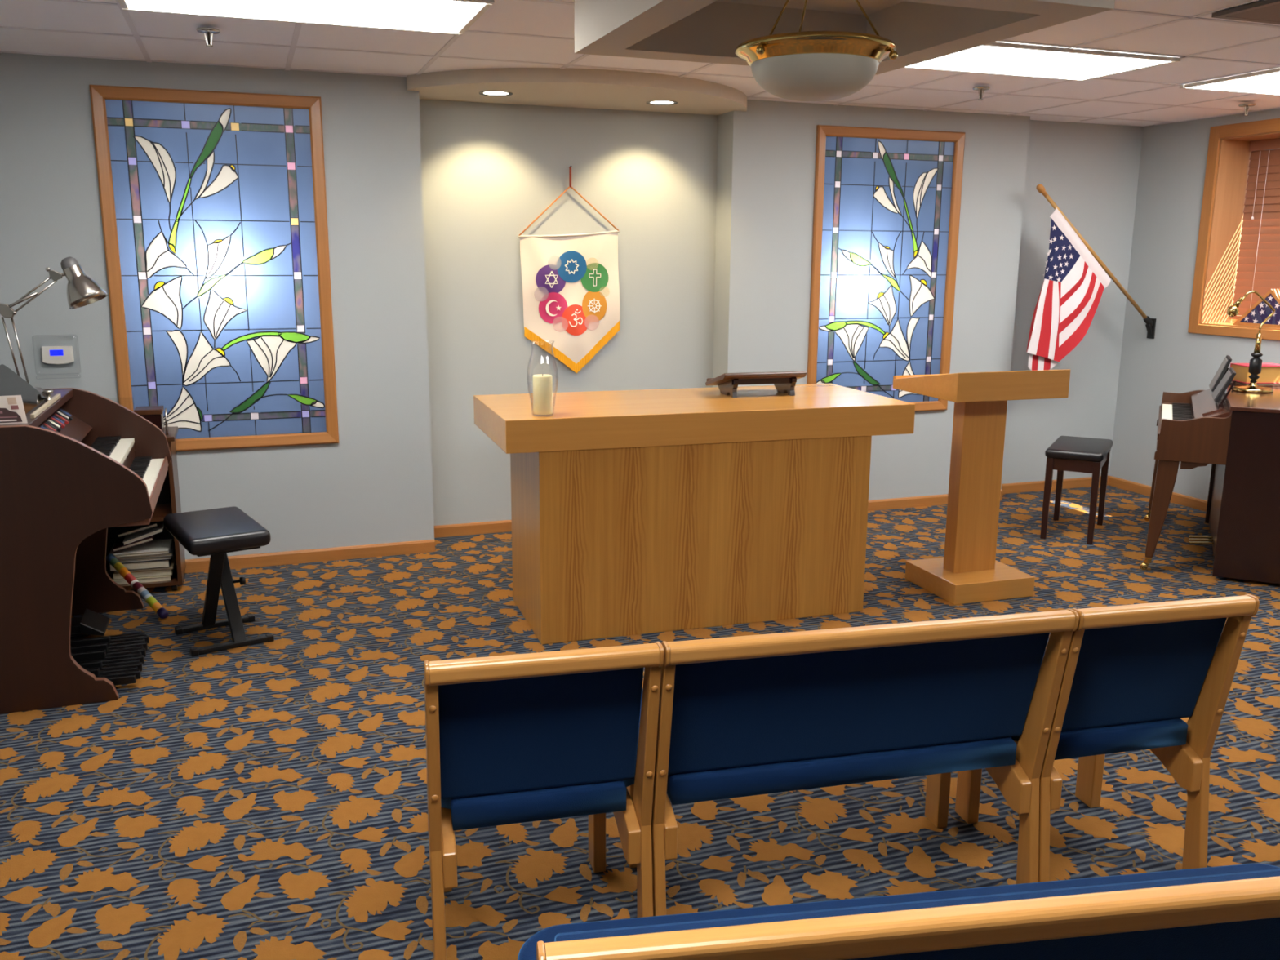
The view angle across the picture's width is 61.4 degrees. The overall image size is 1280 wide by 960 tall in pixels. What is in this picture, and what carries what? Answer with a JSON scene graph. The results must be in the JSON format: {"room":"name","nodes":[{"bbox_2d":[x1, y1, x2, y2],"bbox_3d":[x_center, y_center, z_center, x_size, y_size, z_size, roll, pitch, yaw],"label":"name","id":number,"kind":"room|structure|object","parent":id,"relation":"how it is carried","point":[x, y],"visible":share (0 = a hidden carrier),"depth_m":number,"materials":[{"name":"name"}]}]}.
{"room":"house of worship","nodes":[
{"label":"house of worship","id":0,"kind":"room"},
{"bbox_2d":[0,52,1143,559],"bbox_3d":[0.049,-0.956,6.274,8.000,2.500,0.399,-4,13,-19],"label":"wall","id":1,"kind":"structure","parent":0,"point":[429,202],"depth_m":6.07,"materials":[{"name":"grey paint"}]},
{"bbox_2d":[31,334,80,376],"bbox_3d":[-2.745,-0.581,5.071,0.186,0.202,0.064,-4,13,-19],"label":"guard","id":2,"kind":"object","parent":1,"relation":"attached to","point":[36,335],"visible":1,"depth_m":5.05,"materials":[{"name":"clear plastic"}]},
{"bbox_2d":[41,346,74,364],"bbox_3d":[-2.750,-0.589,5.087,0.132,0.085,0.026,-4,13,-19],"label":"thermostat","id":3,"kind":"object","parent":1,"relation":"attached to","point":[50,354],"visible":1,"depth_m":5.08,"materials":[{"name":"white plastic"}]},
{"bbox_2d":[88,84,338,451],"bbox_3d":[-2.090,-1.027,5.396,1.016,1.712,0.316,-4,13,-19],"label":"stained glass panel","id":4,"kind":"object","parent":1,"relation":"attached to","point":[213,204],"visible":0.98,"depth_m":5.26,"materials":[{"name":"blue glass"}]},
{"bbox_2d":[184,539,435,573],"bbox_3d":[-2.340,0.442,5.465,2.587,0.068,0.014,-4,13,-19],"label":"baseboard","id":5,"kind":"structure","parent":1,"relation":"attached to","point":[257,560],"depth_m":5.68,"materials":[{"name":"brown wood"}]},
{"bbox_2d":[434,520,511,537],"bbox_3d":[-0.391,0.243,6.467,1.773,0.068,0.014,-4,13,-19],"label":"baseboard","id":6,"kind":"structure","parent":1,"relation":"attached to","point":[504,526],"depth_m":6.25,"materials":[{"name":"brown wood"}]},
{"bbox_2d":[479,90,512,96],"bbox_3d":[-0.732,-1.963,5.470,0.172,0.004,0.172,-4,13,-19],"label":"recessed light","id":7,"kind":"object","parent":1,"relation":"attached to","point":[491,93],"visible":1,"depth_m":5.47,"materials":[{"name":"white glass"}]},
{"bbox_2d":[518,165,619,373],"bbox_3d":[-0.398,-1.189,6.144,0.598,1.164,0.041,-4,12,-18],"label":"banner","id":8,"kind":"object","parent":1,"relation":"hanging from","point":[571,289],"visible":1,"depth_m":6.18,"materials":[{"name":"beige fabric"}]},
{"bbox_2d":[406,67,746,115],"bbox_3d":[-0.225,-2.023,5.587,1.911,0.072,0.900,-4,13,-19],"label":"soffit","id":9,"kind":"structure","parent":1,"relation":"attached to","point":[588,88],"depth_m":5.37,"materials":[{"name":"beige paint"}]},
{"bbox_2d":[645,100,677,105],"bbox_3d":[0.117,-2.021,5.771,0.172,0.004,0.172,-4,13,-19],"label":"recessed light","id":10,"kind":"object","parent":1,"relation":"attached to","point":[651,102],"visible":1,"depth_m":5.76,"materials":[{"name":"white glass"}]},
{"bbox_2d":[806,124,965,411],"bbox_3d":[1.457,-1.286,6.738,1.016,1.712,0.316,-4,13,-19],"label":"stained glass panel","id":11,"kind":"object","parent":1,"relation":"attached to","point":[887,201],"visible":0.93,"depth_m":6.60,"materials":[{"name":"blue glass"}]},
{"bbox_2d":[867,489,1002,511],"bbox_3d":[1.468,0.165,6.899,2.050,0.068,0.014,-4,13,-19],"label":"baseboard","id":12,"kind":"structure","parent":1,"relation":"attached to","point":[935,500],"depth_m":6.99,"materials":[{"name":"brown wood"}]},
{"bbox_2d":[1001,475,1109,493],"bbox_3d":[2.875,0.036,7.555,1.052,0.068,0.014,-4,13,-19],"label":"baseboard","id":13,"kind":"structure","parent":1,"relation":"attached to","point":[1037,486],"depth_m":7.52,"materials":[{"name":"brown wood"}]},
{"bbox_2d":[1026,183,1155,370],"bbox_3d":[2.966,-1.299,6.989,1.101,1.170,0.108,-4,13,-21],"label":"flag","id":14,"kind":"object","parent":1,"relation":"attached to","point":[1067,306],"visible":1,"depth_m":6.90,"materials":[{"name":"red fabric"}]},
{"bbox_2d":[0,484,1279,959],"bbox_3d":[1.519,1.197,2.391,8.300,0.101,9.700,-4,13,-19],"label":"floor","id":15,"kind":"structure","parent":0,"point":[264,801],"depth_m":3.25,"materials":[{"name":"carpet"}]},
{"bbox_2d":[0,364,171,714],"bbox_3d":[-2.370,0.138,4.220,0.939,1.173,1.120,-4,13,-19],"label":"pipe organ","id":16,"kind":"object","parent":15,"relation":"on","point":[83,464],"visible":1,"depth_m":3.80,"materials":[{"name":"brown wood"}]},
{"bbox_2d":[0,395,27,424],"bbox_3d":[-2.216,-0.235,3.661,0.228,0.096,0.016,-5,13,-25],"label":"flyer","id":17,"kind":"object","parent":16,"relation":"on","point":[11,407],"visible":1,"depth_m":3.69,"materials":[{"name":"beige paper"}]},
{"bbox_2d":[0,397,22,422],"bbox_3d":[-2.216,-0.236,3.659,0.198,0.088,0.013,-5,13,-25],"label":"picture","id":18,"kind":"object","parent":17,"relation":"attached to","point":[11,408],"depth_m":3.69,"materials":[{"name":"grey"}]},
{"bbox_2d":[0,256,108,394],"bbox_3d":[-2.418,-0.637,4.448,0.424,0.560,0.159,-3,12,-16],"label":"desk lamp","id":19,"kind":"object","parent":16,"relation":"on","point":[82,291],"visible":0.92,"depth_m":4.41,"materials":[{"name":"grey metal"}]},
{"bbox_2d":[106,553,168,618],"bbox_3d":[-2.287,0.480,4.894,0.482,0.216,0.041,10,15,37],"label":"rainstick","id":20,"kind":"object","parent":15,"relation":"on","point":[161,611],"visible":0.98,"depth_m":4.87,"materials":[{"name":"multicoloured"}]},
{"bbox_2d":[106,426,186,591],"bbox_3d":[-2.558,0.160,5.123,0.706,0.757,0.326,-4,13,-19],"label":"bookcase","id":21,"kind":"object","parent":15,"relation":"on","point":[168,502],"visible":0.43,"depth_m":5.20,"materials":[{"name":"brown wood"}]},
{"bbox_2d":[111,574,172,584],"bbox_3d":[-2.414,0.457,5.238,0.260,0.022,0.225,-4,13,-18],"label":"book","id":22,"kind":"object","parent":21,"relation":"on","point":[162,578],"visible":0.25,"depth_m":5.15,"materials":[{"name":"beige paper"}]},
{"bbox_2d":[112,561,176,579],"bbox_3d":[-2.411,0.428,5.246,0.260,0.030,0.225,-4,13,-18],"label":"book","id":23,"kind":"object","parent":22,"relation":"on","point":[160,572],"visible":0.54,"depth_m":5.15,"materials":[{"name":"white paper"}]},
{"bbox_2d":[114,554,176,573],"bbox_3d":[-2.401,0.408,5.239,0.260,0.012,0.225,-4,13,-18],"label":"book","id":24,"kind":"object","parent":23,"relation":"on","point":[174,559],"visible":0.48,"depth_m":5.16,"materials":[{"name":"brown paper"}]},
{"bbox_2d":[109,555,173,571],"bbox_3d":[-2.414,0.386,5.223,0.260,0.036,0.225,-4,13,-18],"label":"book","id":25,"kind":"object","parent":24,"relation":"on","point":[163,562],"visible":0.48,"depth_m":5.13,"materials":[{"name":"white paper"}]},
{"bbox_2d":[119,555,171,562],"bbox_3d":[-2.410,0.357,5.231,0.260,0.014,0.225,-4,13,-18],"label":"book","id":26,"kind":"object","parent":25,"relation":"on","point":[169,557],"visible":0.23,"depth_m":5.14,"materials":[{"name":"white paper"}]},
{"bbox_2d":[116,541,174,559],"bbox_3d":[-2.401,0.343,5.225,0.260,0.016,0.225,-4,13,-18],"label":"book","id":27,"kind":"object","parent":26,"relation":"on","point":[172,546],"visible":0.36,"depth_m":5.14,"materials":[{"name":"grey paper"}]},
{"bbox_2d":[108,538,172,557],"bbox_3d":[-2.414,0.329,5.211,0.260,0.014,0.225,-4,13,-18],"label":"book","id":28,"kind":"object","parent":27,"relation":"on","point":[157,546],"visible":0.81,"depth_m":5.16,"materials":[{"name":"white paper"}]},
{"bbox_2d":[112,534,155,551],"bbox_3d":[-2.436,0.287,5.194,0.178,0.056,0.200,-4,13,-19],"label":"book","id":29,"kind":"object","parent":28,"relation":"on","point":[118,545],"visible":0.56,"depth_m":5.12,"materials":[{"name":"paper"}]},
{"bbox_2d":[122,520,164,545],"bbox_3d":[-2.393,0.251,5.202,0.176,0.067,0.200,-4,13,-19],"label":"book","id":30,"kind":"object","parent":29,"relation":"on","point":[131,538],"visible":0.69,"depth_m":5.14,"materials":[{"name":"white paper"}]},
{"bbox_2d":[116,521,159,537],"bbox_3d":[-2.412,0.219,5.189,0.178,0.056,0.200,-4,13,-19],"label":"book","id":31,"kind":"object","parent":30,"relation":"on","point":[123,531],"visible":0.52,"depth_m":5.11,"materials":[{"name":"black paper"}]},
{"bbox_2d":[133,405,164,432],"bbox_3d":[-2.314,-0.280,5.086,0.120,0.122,0.130,-4,13,-19],"label":"storage box","id":32,"kind":"object","parent":21,"relation":"on","point":[153,414],"visible":0.68,"depth_m":5.04,"materials":[{"name":"brown wood"}]},
{"bbox_2d":[164,408,168,435],"bbox_3d":[-2.220,-0.273,5.047,0.012,0.125,0.014,-4,13,-19],"label":"metal rod","id":33,"kind":"object","parent":21,"relation":"on","point":[166,414],"visible":1,"depth_m":5.04,"materials":[{"name":"silver metal"}]},
{"bbox_2d":[163,506,274,656],"bbox_3d":[-1.764,0.420,4.520,0.328,0.506,0.524,-8,14,-33],"label":"bench","id":34,"kind":"object","parent":15,"relation":"on","point":[215,533],"visible":1,"depth_m":4.45,"materials":[{"name":"black leather"}]},
{"bbox_2d":[163,506,271,555],"bbox_3d":[-1.762,0.205,4.475,0.316,0.068,0.524,-8,14,-33],"label":"cushion","id":35,"kind":"object","parent":34,"relation":"on","point":[219,531],"depth_m":4.34,"materials":[{"name":"black leather"}]},
{"bbox_2d":[423,641,663,959],"bbox_3d":[-0.257,0.696,2.553,0.496,0.792,0.545,-3,12,-14],"label":"seat","id":36,"kind":"object","parent":15,"relation":"on","point":[528,737],"visible":0.98,"depth_m":2.36,"materials":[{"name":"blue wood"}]},
{"bbox_2d":[473,383,915,644],"bbox_3d":[0.225,0.100,5.012,1.851,0.955,0.804,-3,12,-17],"label":"altar table","id":37,"kind":"object","parent":15,"relation":"on","point":[640,511],"visible":1,"depth_m":4.63,"materials":[{"name":"brown wood"}]},
{"bbox_2d":[526,340,558,416],"bbox_3d":[-0.395,-0.412,4.370,0.129,0.302,0.129,-4,13,-19],"label":"hurricane vase","id":38,"kind":"object","parent":37,"relation":"on","point":[553,414],"visible":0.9,"depth_m":4.37,"materials":[{"name":"clear glass"}]},
{"bbox_2d":[533,373,552,414],"bbox_3d":[-0.396,-0.351,4.382,0.079,0.163,0.079,-4,13,-19],"label":"pillar candle","id":39,"kind":"object","parent":38,"relation":"in","point":[542,383],"visible":1,"depth_m":4.35,"materials":[{"name":"beige wax"}]},
{"bbox_2d":[705,371,806,397],"bbox_3d":[0.547,-0.467,5.114,0.410,0.115,0.262,-3,12,-16],"label":"book stand","id":40,"kind":"object","parent":37,"relation":"on","point":[784,382],"visible":1,"depth_m":5.01,"materials":[{"name":"brown wood"}]},
{"bbox_2d":[626,608,1079,915],"bbox_3d":[0.473,0.664,2.729,0.996,0.792,0.545,-3,12,-14],"label":"seat","id":41,"kind":"object","parent":15,"relation":"on","point":[750,715],"visible":0.81,"depth_m":2.53,"materials":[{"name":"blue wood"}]},
{"bbox_2d":[517,863,1279,959],"bbox_3d":[0.558,0.877,1.717,1.480,0.792,0.545,-1,12,-9],"label":"seat","id":42,"kind":"object","parent":15,"relation":"on","point":[1227,912],"visible":1,"depth_m":1.40,"materials":[{"name":"brown wood"}]},
{"bbox_2d":[893,368,1070,604],"bbox_3d":[1.613,-0.011,5.241,0.604,1.094,0.542,-3,12,-18],"label":"lectern","id":43,"kind":"object","parent":15,"relation":"on","point":[968,571],"visible":1,"depth_m":5.14,"materials":[{"name":"brown wood"}]},
{"bbox_2d":[1040,435,1113,545],"bbox_3d":[2.578,0.048,6.366,0.310,0.530,0.566,7,13,28],"label":"stool","id":44,"kind":"object","parent":15,"relation":"on","point":[1066,453],"visible":1,"depth_m":6.17,"materials":[{"name":"black leather"}]},
{"bbox_2d":[955,594,1259,882],"bbox_3d":[1.203,0.632,2.905,0.497,0.792,0.545,-3,12,-14],"label":"seat","id":45,"kind":"object","parent":15,"relation":"on","point":[1131,674],"visible":0.71,"depth_m":2.73,"materials":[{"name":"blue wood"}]},
{"bbox_2d":[1139,368,1279,583],"bbox_3d":[3.196,-0.088,5.926,0.702,0.985,1.286,6,13,25],"label":"piano","id":46,"kind":"object","parent":15,"relation":"on","point":[1238,434],"visible":0.94,"depth_m":5.38,"materials":[{"name":"brown wood"}]},
{"bbox_2d":[1197,389,1222,415],"bbox_3d":[3.116,-0.431,5.894,0.092,0.043,0.950,6,13,25],"label":"sheet music","id":47,"kind":"object","parent":46,"relation":"attached to","point":[1206,406],"depth_m":5.73,"materials":[{"name":"white paper"}]},
{"bbox_2d":[1208,355,1231,391],"bbox_3d":[3.294,-0.606,6.117,0.089,0.189,0.260,6,13,25],"label":"binder","id":48,"kind":"object","parent":46,"relation":"on","point":[1225,363],"visible":0.92,"depth_m":6.03,"materials":[{"name":"black plastic"}]},
{"bbox_2d":[1212,367,1236,402],"bbox_3d":[3.091,-0.505,5.705,0.089,0.159,0.300,6,13,25],"label":"binder","id":49,"kind":"object","parent":46,"relation":"on","point":[1220,390],"visible":1,"depth_m":5.61,"materials":[{"name":"black plastic"}]},
{"bbox_2d":[1226,290,1275,393],"bbox_3d":[3.323,-0.750,5.837,0.282,0.541,0.204,-4,13,-19],"label":"lamp","id":50,"kind":"object","parent":46,"relation":"on","point":[1255,362],"visible":1,"depth_m":5.84,"materials":[{"name":"gold metal"}]},
{"bbox_2d":[1231,380,1279,386],"bbox_3d":[3.560,-0.557,6.200,0.247,0.016,0.163,0,12,-3],"label":"book","id":51,"kind":"object","parent":46,"relation":"on","point":[1232,381],"visible":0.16,"depth_m":6.12,"materials":[{"name":"brown paper"}]},
{"bbox_2d":[1230,363,1279,383],"bbox_3d":[3.563,-0.615,6.195,0.257,0.098,0.168,0,12,-4],"label":"book","id":52,"kind":"object","parent":51,"relation":"on","point":[1270,372],"visible":0.76,"depth_m":6.12,"materials":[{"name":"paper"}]},
{"bbox_2d":[0,0,1279,126],"bbox_3d":[1.400,-1.257,1.744,8.339,0.052,9.651,-4,13,-19],"label":"ceiling","id":53,"kind":"structure","parent":0,"point":[509,33],"depth_m":4.68,"materials":[{"name":"white tile"}]},
{"bbox_2d":[195,26,220,46],"bbox_3d":[-1.681,-1.725,4.198,0.088,0.066,0.088,-4,13,-19],"label":"sprinkler","id":54,"kind":"object","parent":53,"relation":"attached to","point":[208,30],"visible":1,"depth_m":4.19,"materials":[{"name":"silver metal"}]},
{"bbox_2d":[118,0,493,35],"bbox_3d":[-1.171,-1.661,3.763,1.212,0.014,0.602,-4,13,-19],"label":"recessed light","id":55,"kind":"object","parent":53,"relation":"in","point":[455,17],"visible":1,"depth_m":3.84,"materials":[{"name":"white plastic"}]},
{"bbox_2d":[734,0,897,101],"bbox_3d":[0.523,-1.351,3.212,0.476,0.413,0.480,-4,13,-19],"label":"pendant lamp","id":56,"kind":"object","parent":53,"relation":"hanging from","point":[806,65],"visible":1,"depth_m":3.09,"materials":[{"name":"white glass"}]},
{"bbox_2d":[573,0,1115,75],"bbox_3d":[0.524,-1.439,3.189,1.151,0.220,1.165,-4,13,-19],"label":"ceiling recess","id":57,"kind":"structure","parent":53,"relation":"attached to","point":[704,31],"depth_m":3.49,"materials":[{"name":"beige paint"}]},
{"bbox_2d":[972,85,990,100],"bbox_3d":[1.747,-1.980,5.517,0.088,0.066,0.088,-4,13,-19],"label":"sprinkler","id":58,"kind":"object","parent":53,"relation":"attached to","point":[980,88],"visible":1,"depth_m":5.51,"materials":[{"name":"silver metal"}]},
{"bbox_2d":[903,41,1180,80],"bbox_3d":[1.688,-1.856,4.777,1.212,0.014,0.602,-4,13,-19],"label":"recessed light","id":59,"kind":"object","parent":53,"relation":"in","point":[996,58],"visible":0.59,"depth_m":4.75,"materials":[{"name":"white plastic"}]},
{"bbox_2d":[1179,67,1279,95],"bbox_3d":[3.409,-1.973,5.388,1.212,0.014,0.602,-4,13,-19],"label":"recessed light","id":60,"kind":"object","parent":53,"relation":"in","point":[1265,82],"visible":1,"depth_m":5.34,"materials":[{"name":"white plastic"}]},
{"bbox_2d":[1211,0,1279,24],"bbox_3d":[2.426,-1.613,3.656,0.610,0.016,0.610,-4,13,-19],"label":"ceiling vent","id":61,"kind":"object","parent":53,"relation":"in","point":[1268,11],"visible":1,"depth_m":3.79,"materials":[{"name":"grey plastic"}]},
{"bbox_2d":[1238,102,1255,115],"bbox_3d":[3.410,-2.083,6.055,0.088,0.066,0.088,-4,13,-19],"label":"sprinkler","id":62,"kind":"object","parent":53,"relation":"attached to","point":[1246,105],"visible":1,"depth_m":6.04,"materials":[{"name":"silver metal"}]},
{"bbox_2d":[1109,108,1279,500],"bbox_3d":[5.151,-0.319,3.396,0.500,2.500,9.275,-4,13,-19],"label":"wall","id":63,"kind":"structure","parent":0,"point":[1174,156],"depth_m":7.13,"materials":[{"name":"grey paint"}]},
{"bbox_2d":[1108,475,1207,511],"bbox_3d":[4.919,0.897,3.514,0.014,0.068,9.175,-4,13,-19],"label":"baseboard","id":64,"kind":"structure","parent":63,"relation":"attached to","point":[1183,500],"depth_m":7.38,"materials":[{"name":"brown wood"}]},
{"bbox_2d":[1187,117,1279,340],"bbox_3d":[3.992,-1.442,6.213,0.378,1.277,1.529,-4,13,-19],"label":"window","id":65,"kind":"structure","parent":63,"relation":"in","point":[1228,154],"depth_m":6.79,"materials":[{"name":"brown wood"}]},
{"bbox_2d":[1229,137,1279,319],"bbox_3d":[4.059,-1.451,6.244,0.060,1.100,1.340,-4,13,-19],"label":"window blind","id":66,"kind":"object","parent":65,"relation":"attached to","point":[1258,269],"visible":0.95,"depth_m":6.72,"materials":[{"name":"brown wood"}]},
{"bbox_2d":[1232,288,1279,328],"bbox_3d":[3.832,-1.041,6.519,0.070,0.228,0.490,-4,13,-19],"label":"case","id":67,"kind":"object","parent":65,"relation":"on","point":[1260,311],"visible":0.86,"depth_m":6.54,"materials":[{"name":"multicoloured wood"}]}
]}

